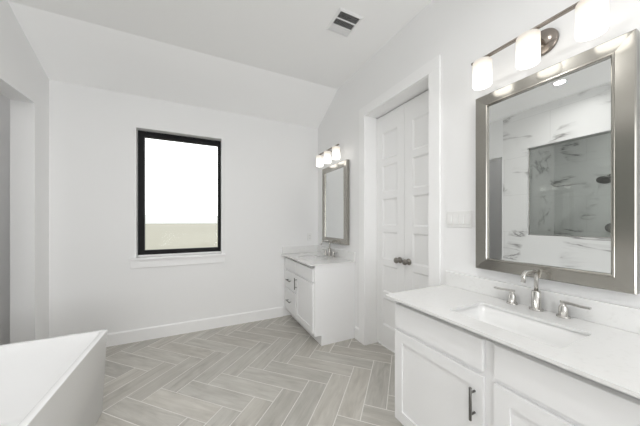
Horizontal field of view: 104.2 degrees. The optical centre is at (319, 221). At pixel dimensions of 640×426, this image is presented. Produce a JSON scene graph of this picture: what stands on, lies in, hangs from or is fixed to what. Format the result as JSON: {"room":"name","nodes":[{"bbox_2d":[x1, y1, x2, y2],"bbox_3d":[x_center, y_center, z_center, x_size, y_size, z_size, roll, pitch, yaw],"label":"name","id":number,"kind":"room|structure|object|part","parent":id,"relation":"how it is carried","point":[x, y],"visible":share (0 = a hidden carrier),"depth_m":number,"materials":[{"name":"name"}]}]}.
{"room":"bathroom","nodes":[
{"label":"bathroom","id":0,"kind":"room"},
{"bbox_2d":[0,93,9,344],"bbox_3d":[-3.145,-0.190,1.721,1.096,3.221,1.303,0,0,-26],"label":"wall","id":1,"kind":"structure","parent":0,"point":[4,101],"depth_m":2.39,"materials":[{"name":"white paint"}]},
{"bbox_2d":[0,0,48,343],"bbox_3d":[-2.592,-0.190,2.021,0.160,3.221,1.049,0,0,-26],"label":"wall","id":2,"kind":"structure","parent":0,"point":[23,80],"depth_m":2.28,"materials":[{"name":"paint"}]},
{"bbox_2d":[49,80,317,337],"bbox_3d":[-1.407,-0.059,3.327,3.436,2.958,0.260,0,0,-26],"label":"wall","id":3,"kind":"structure","parent":0,"point":[269,170],"depth_m":2.90,"materials":[{"name":"paint"}]},
{"bbox_2d":[129,127,224,268],"bbox_3d":[-1.724,-0.272,3.094,1.014,1.610,0.203,0,0,-26],"label":"window","id":4,"kind":"structure","parent":3,"relation":"in","point":[143,258],"depth_m":2.98,"materials":[{"name":"black"}]},
{"bbox_3d":[-1.724,0.465,3.094,1.014,0.136,0.203,0,0,-26],"label":"sill","id":5,"kind":"part","parent":4,"relation":"part of","materials":[{"name":"white paint"}]},
{"bbox_2d":[106,306,282,346],"bbox_3d":[-1.641,1.300,3.059,2.460,0.140,0.016,0,0,-26],"label":"baseboard","id":6,"kind":"structure","parent":3,"relation":"attached to","point":[136,335],"depth_m":3.06,"materials":[{"name":"white paint"}]},
{"bbox_2d":[307,233,311,240],"bbox_3d":[-0.157,0.232,3.787,0.072,0.116,0.009,0,0,-26],"label":"wall outlet","id":7,"kind":"object","parent":3,"relation":"attached to","point":[309,235],"visible":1,"depth_m":3.78,"materials":[{"name":"white plastic"}]},
{"bbox_2d":[7,0,431,127],"bbox_3d":[-0.566,-1.684,0.206,4.662,0.633,6.367,0,0,-26],"label":"ceiling","id":8,"kind":"structure","parent":0,"point":[276,60],"depth_m":2.44,"materials":[{"name":"paint"}]},
{"bbox_2d":[326,7,363,37],"bbox_3d":[0.212,-1.746,2.199,0.236,0.010,0.260,0,0,-26],"label":"ceiling vent","id":9,"kind":"object","parent":8,"relation":"in","point":[344,21],"visible":1,"depth_m":2.19,"materials":[{"name":"white metal"}]},
{"bbox_2d":[95,315,403,425],"bbox_3d":[-0.605,1.421,0.193,4.582,0.102,6.117,0,0,-26],"label":"floor","id":10,"kind":"structure","parent":0,"point":[268,372],"depth_m":2.17,"materials":[{"name":"grey tile"}]},
{"bbox_2d":[0,329,106,425],"bbox_3d":[-1.530,1.084,0.909,0.744,0.571,1.736,0,0,-26],"label":"bathtub","id":11,"kind":"object","parent":10,"relation":"on","point":[53,381],"visible":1,"depth_m":1.58,"materials":[{"name":"white ceramic"}]},
{"bbox_2d":[285,256,354,345],"bbox_3d":[-0.071,0.926,3.264,0.585,0.889,1.020,0,0,-26],"label":"vanity cabinet","id":12,"kind":"object","parent":10,"relation":"on","point":[321,299],"visible":0.97,"depth_m":2.84,"materials":[{"name":"white paint"}]},
{"bbox_3d":[-0.401,1.077,3.385,0.020,0.292,0.436,0,0,-26],"label":"drawer","id":13,"kind":"part","parent":12,"relation":"part of","materials":[{"name":"white paint"}]},
{"bbox_3d":[-0.401,0.797,3.385,0.020,0.233,0.436,0,0,-26],"label":"drawer","id":14,"kind":"part","parent":12,"relation":"part of","materials":[{"name":"white paint"}]},
{"bbox_3d":[-0.401,0.587,3.385,0.020,0.141,0.436,0,0,-26],"label":"drawer","id":15,"kind":"part","parent":12,"relation":"part of","materials":[{"name":"white paint"}]},
{"bbox_3d":[-0.186,0.587,2.943,0.020,0.141,0.514,0,0,-26],"label":"drawer","id":16,"kind":"part","parent":12,"relation":"part of","materials":[{"name":"white paint"}]},
{"bbox_3d":[-0.186,0.952,2.943,0.020,0.542,0.514,0,0,-26],"label":"door","id":17,"kind":"part","parent":12,"relation":"part of","materials":[{"name":"white paint"}]},
{"bbox_2d":[281,252,355,265],"bbox_3d":[-0.068,0.474,3.259,0.584,0.014,1.033,0,0,-26],"label":"countertop","id":18,"kind":"structure","parent":12,"relation":"on","point":[328,260],"depth_m":3.06,"materials":[{"name":"white stone"}]},
{"bbox_2d":[301,256,324,259],"bbox_3d":[-0.098,0.556,3.244,0.334,0.148,0.486,0,0,-26],"label":"undermount sink","id":19,"kind":"object","parent":18,"relation":"in","point":[304,257],"visible":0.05,"depth_m":3.46,"materials":[{"name":"white ceramic"}]},
{"bbox_2d":[320,240,337,256],"bbox_3d":[0.083,0.359,3.348,0.170,0.217,0.410,0,0,-26],"label":"faucet","id":20,"kind":"object","parent":18,"relation":"on","point":[329,248],"visible":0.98,"depth_m":3.35,"materials":[{"name":"silver metal"}]},
{"bbox_3d":[0.083,0.359,3.348,0.170,0.217,0.062,0,0,-26],"label":"spout","id":21,"kind":"part","parent":20,"relation":"part of","materials":[{"name":"silver metal"}]},
{"bbox_2d":[395,301,639,425],"bbox_3d":[0.948,0.926,1.177,0.585,0.889,1.167,0,0,-26],"label":"vanity cabinet","id":22,"kind":"object","parent":10,"relation":"on","point":[447,373],"visible":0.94,"depth_m":1.10,"materials":[{"name":"white paint"}]},
{"bbox_3d":[0.600,0.587,1.333,0.020,0.141,0.541,0,0,-26],"label":"drawer","id":23,"kind":"part","parent":22,"relation":"part of","materials":[{"name":"white paint"}]},
{"bbox_3d":[0.600,0.952,1.333,0.020,0.542,0.541,0,0,-26],"label":"door","id":24,"kind":"part","parent":22,"relation":"part of","materials":[{"name":"white paint"}]},
{"bbox_3d":[0.677,0.808,1.108,0.038,0.147,0.012,0,0,-26],"label":"handle","id":25,"kind":"part","parent":22,"relation":"part of","materials":[{"name":"grey metal"}]},
{"bbox_2d":[385,285,639,398],"bbox_3d":[0.948,0.474,1.177,0.584,0.014,1.217,0,0,-26],"label":"countertop","id":26,"kind":"structure","parent":22,"relation":"on","point":[609,356],"depth_m":1.00,"materials":[{"name":"white stone"}]},
{"bbox_2d":[454,305,587,347],"bbox_3d":[0.908,0.556,1.181,0.334,0.148,0.508,0,0,-26],"label":"undermount sink","id":27,"kind":"object","parent":26,"relation":"in","point":[552,335],"visible":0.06,"depth_m":1.25,"materials":[{"name":"white ceramic"}]},
{"bbox_2d":[493,269,591,318],"bbox_3d":[1.096,0.359,1.294,0.170,0.217,0.410,0,0,-26],"label":"faucet","id":28,"kind":"object","parent":26,"relation":"on","point":[535,294],"visible":1,"depth_m":1.30,"materials":[{"name":"silver metal"}]},
{"bbox_3d":[1.074,0.395,1.453,0.019,0.015,0.105,0,0,-26],"label":"lever","id":29,"kind":"part","parent":28,"relation":"part of","materials":[{"name":"silver metal"}]},
{"bbox_3d":[1.093,0.428,1.415,0.054,0.079,0.054,0,0,-26],"label":"handle","id":30,"kind":"part","parent":28,"relation":"part of","materials":[{"name":"silver metal"}]},
{"bbox_3d":[1.096,0.359,1.294,0.170,0.217,0.062,0,0,-26],"label":"spout","id":31,"kind":"part","parent":28,"relation":"part of","materials":[{"name":"silver metal"}]},
{"bbox_3d":[1.189,0.428,1.217,0.054,0.079,0.054,0,0,-26],"label":"handle","id":32,"kind":"part","parent":28,"relation":"part of","materials":[{"name":"silver metal"}]},
{"bbox_3d":[1.208,0.395,1.179,0.019,0.015,0.105,0,0,-26],"label":"lever","id":33,"kind":"part","parent":28,"relation":"part of","materials":[{"name":"silver metal"}]},
{"bbox_3d":[0.856,0.952,0.807,0.020,0.542,0.540,0,0,-26],"label":"door","id":34,"kind":"part","parent":22,"relation":"part of","materials":[{"name":"white paint"}]},
{"bbox_3d":[0.856,0.587,0.807,0.020,0.141,0.540,0,0,-26],"label":"drawer","id":35,"kind":"part","parent":22,"relation":"part of","materials":[{"name":"white paint"}]},
{"bbox_2d":[318,0,639,344],"bbox_3d":[1.413,-0.190,1.122,0.201,3.221,6.177,0,0,-26],"label":"wall","id":36,"kind":"structure","parent":0,"point":[462,32],"depth_m":1.81,"materials":[{"name":"paint"}]},
{"bbox_2d":[282,245,355,260],"bbox_3d":[-0.064,0.416,3.262,0.574,0.102,1.029,0,0,-26],"label":"backsplash","id":37,"kind":"structure","parent":36,"relation":"attached to","point":[348,255],"depth_m":3.62,"materials":[{"name":"white stone"}]},
{"bbox_2d":[316,144,339,166],"bbox_3d":[0.144,-0.872,3.264,0.203,0.226,0.576,0,0,-26],"label":"vanity light","id":38,"kind":"object","parent":36,"relation":"attached to","point":[335,151],"visible":1,"depth_m":3.19,"materials":[{"name":"white glass"}]},
{"bbox_3d":[-0.004,-0.835,3.445,0.097,0.152,0.097,0,0,-26],"label":"lamp shade","id":39,"kind":"part","parent":38,"relation":"part of","materials":[{"name":"white glass"}]},
{"bbox_3d":[0.096,-0.835,3.240,0.097,0.152,0.097,0,0,-26],"label":"lamp shade","id":40,"kind":"part","parent":38,"relation":"part of","materials":[{"name":"white glass"}]},
{"bbox_3d":[0.196,-0.835,3.035,0.097,0.152,0.097,0,0,-26],"label":"lamp shade","id":41,"kind":"part","parent":38,"relation":"part of","materials":[{"name":"white glass"}]},
{"bbox_2d":[322,159,348,244],"bbox_3d":[0.196,-0.234,3.335,0.045,1.048,0.658,0,0,-26],"label":"wall mirror","id":42,"kind":"object","parent":36,"relation":"attached to","point":[335,178],"visible":0.96,"depth_m":3.28,"materials":[{"name":"silver metal"}]},
{"bbox_2d":[325,167,342,238],"bbox_3d":[0.203,-0.234,3.338,0.028,0.910,0.520,0,0,-26],"label":"mirror glass","id":43,"kind":"object","parent":42,"relation":"attached to","point":[333,176],"depth_m":3.33,"materials":[{"name":"silver mirror"}]},
{"bbox_2d":[355,326,358,340],"bbox_3d":[0.433,1.300,2.885,0.016,0.140,0.093,0,0,-26],"label":"baseboard","id":44,"kind":"structure","parent":36,"relation":"attached to","point":[356,328],"depth_m":2.89,"materials":[{"name":"white paint"}]},
{"bbox_2d":[377,104,404,351],"bbox_3d":[0.720,0.095,2.621,0.108,2.501,0.418,0,0,-26],"label":"door","id":45,"kind":"structure","parent":36,"relation":"in","point":[391,126],"depth_m":2.65,"materials":[{"name":"white paint"}]},
{"bbox_3d":[0.752,0.978,2.636,0.036,0.292,0.222,0,0,-26],"label":"panel","id":46,"kind":"part","parent":45,"relation":"part of","materials":[{"name":"white paint"}]},
{"bbox_3d":[0.752,0.619,2.636,0.036,0.292,0.222,0,0,-26],"label":"panel","id":47,"kind":"part","parent":45,"relation":"part of","materials":[{"name":"white paint"}]},
{"bbox_3d":[0.752,0.260,2.636,0.036,0.292,0.222,0,0,-26],"label":"panel","id":48,"kind":"part","parent":45,"relation":"part of","materials":[{"name":"white paint"}]},
{"bbox_3d":[0.752,-0.099,2.636,0.036,0.292,0.222,0,0,-26],"label":"panel","id":49,"kind":"part","parent":45,"relation":"part of","materials":[{"name":"white paint"}]},
{"bbox_3d":[0.752,-0.458,2.636,0.036,0.292,0.222,0,0,-26],"label":"panel","id":50,"kind":"part","parent":45,"relation":"part of","materials":[{"name":"white paint"}]},
{"bbox_3d":[0.752,-0.817,2.636,0.036,0.292,0.222,0,0,-26],"label":"panel","id":51,"kind":"part","parent":45,"relation":"part of","materials":[{"name":"white paint"}]},
{"bbox_3d":[0.770,0.386,2.476,0.070,0.062,0.062,0,0,-26],"label":"knob","id":52,"kind":"part","parent":45,"relation":"part of","materials":[{"name":"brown metal"}]},
{"bbox_2d":[359,54,440,344],"bbox_3d":[0.683,0.049,2.369,0.018,2.641,1.053,0,0,-26],"label":"trim","id":53,"kind":"structure","parent":36,"relation":"attached to","point":[432,69],"depth_m":1.97,"materials":[{"name":"white paint"}]},
{"bbox_2d":[402,90,427,290],"bbox_3d":[0.905,0.095,2.243,0.108,2.501,0.418,0,0,-26],"label":"door","id":54,"kind":"structure","parent":36,"relation":"in","point":[415,261],"depth_m":2.32,"materials":[{"name":"white paint"}]},
{"bbox_3d":[0.821,0.386,2.372,0.070,0.062,0.062,0,0,-26],"label":"knob","id":55,"kind":"part","parent":54,"relation":"part of","materials":[{"name":"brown metal"}]},
{"bbox_3d":[0.936,0.619,2.258,0.036,0.292,0.222,0,0,-26],"label":"panel","id":56,"kind":"part","parent":54,"relation":"part of","materials":[{"name":"white paint"}]},
{"bbox_3d":[0.936,0.260,2.258,0.036,0.292,0.222,0,0,-26],"label":"panel","id":57,"kind":"part","parent":54,"relation":"part of","materials":[{"name":"white paint"}]},
{"bbox_3d":[0.936,-0.099,2.258,0.036,0.292,0.222,0,0,-26],"label":"panel","id":58,"kind":"part","parent":54,"relation":"part of","materials":[{"name":"white paint"}]},
{"bbox_3d":[0.936,-0.458,2.258,0.036,0.292,0.222,0,0,-26],"label":"panel","id":59,"kind":"part","parent":54,"relation":"part of","materials":[{"name":"white paint"}]},
{"bbox_3d":[0.936,-0.817,2.258,0.036,0.292,0.222,0,0,-26],"label":"panel","id":60,"kind":"part","parent":54,"relation":"part of","materials":[{"name":"white paint"}]},
{"bbox_2d":[447,211,471,227],"bbox_3d":[0.981,-0.016,1.764,0.014,0.115,0.191,0,0,-26],"label":"switch plate","id":61,"kind":"object","parent":36,"relation":"attached to","point":[454,218],"visible":1,"depth_m":1.75,"materials":[{"name":"white plastic"}]},
{"bbox_2d":[471,0,608,89],"bbox_3d":[1.106,-0.908,1.291,0.203,0.226,0.576,0,0,-26],"label":"vanity light","id":62,"kind":"object","parent":36,"relation":"attached to","point":[591,16],"visible":1,"depth_m":1.23,"materials":[{"name":"white glass"}]},
{"bbox_3d":[0.959,-0.871,1.472,0.097,0.152,0.097,0,0,-26],"label":"lamp shade","id":63,"kind":"part","parent":62,"relation":"part of","materials":[{"name":"white glass"}]},
{"bbox_3d":[1.059,-0.871,1.267,0.097,0.152,0.097,0,0,-26],"label":"lamp shade","id":64,"kind":"part","parent":62,"relation":"part of","materials":[{"name":"white glass"}]},
{"bbox_3d":[1.188,-0.955,1.330,0.022,0.132,0.132,0,0,-26],"label":"plate","id":65,"kind":"part","parent":62,"relation":"part of","materials":[{"name":"silver metal"}]},
{"bbox_3d":[1.159,-0.871,1.062,0.097,0.152,0.097,0,0,-26],"label":"lamp shade","id":66,"kind":"part","parent":62,"relation":"part of","materials":[{"name":"white glass"}]},
{"bbox_2d":[445,271,639,333],"bbox_3d":[1.201,0.416,1.301,0.020,0.102,1.213,0,0,-26],"label":"backsplash","id":67,"kind":"structure","parent":36,"relation":"attached to","point":[626,318],"depth_m":1.26,"materials":[{"name":"white stone"}]},
{"bbox_2d":[476,28,639,294],"bbox_3d":[1.174,-0.247,1.330,0.045,1.096,0.662,0,0,-26],"label":"wall mirror","id":68,"kind":"object","parent":36,"relation":"attached to","point":[558,145],"visible":1,"depth_m":1.23,"materials":[{"name":"silver metal"}]},
{"bbox_2d":[488,57,610,273],"bbox_3d":[1.181,-0.247,1.334,0.028,0.958,0.524,0,0,-26],"label":"mirror glass","id":69,"kind":"object","parent":68,"relation":"attached to","point":[549,138],"depth_m":1.27,"materials":[{"name":"silver mirror"}]},
{"label":"outside","id":70,"kind":"structure","parent":0,"visible":0},
{"bbox_2d":[145,223,217,249],"bbox_3d":[-73.181,2.220,150.043,320.000,0.100,326.123,0,0,-26],"label":"ground","id":71,"kind":"structure","parent":70,"point":[157,236],"depth_m":36.02,"materials":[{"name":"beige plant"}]},
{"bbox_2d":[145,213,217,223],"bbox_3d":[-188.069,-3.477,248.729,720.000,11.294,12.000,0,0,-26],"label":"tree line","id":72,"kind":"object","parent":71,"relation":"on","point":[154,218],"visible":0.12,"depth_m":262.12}
]}

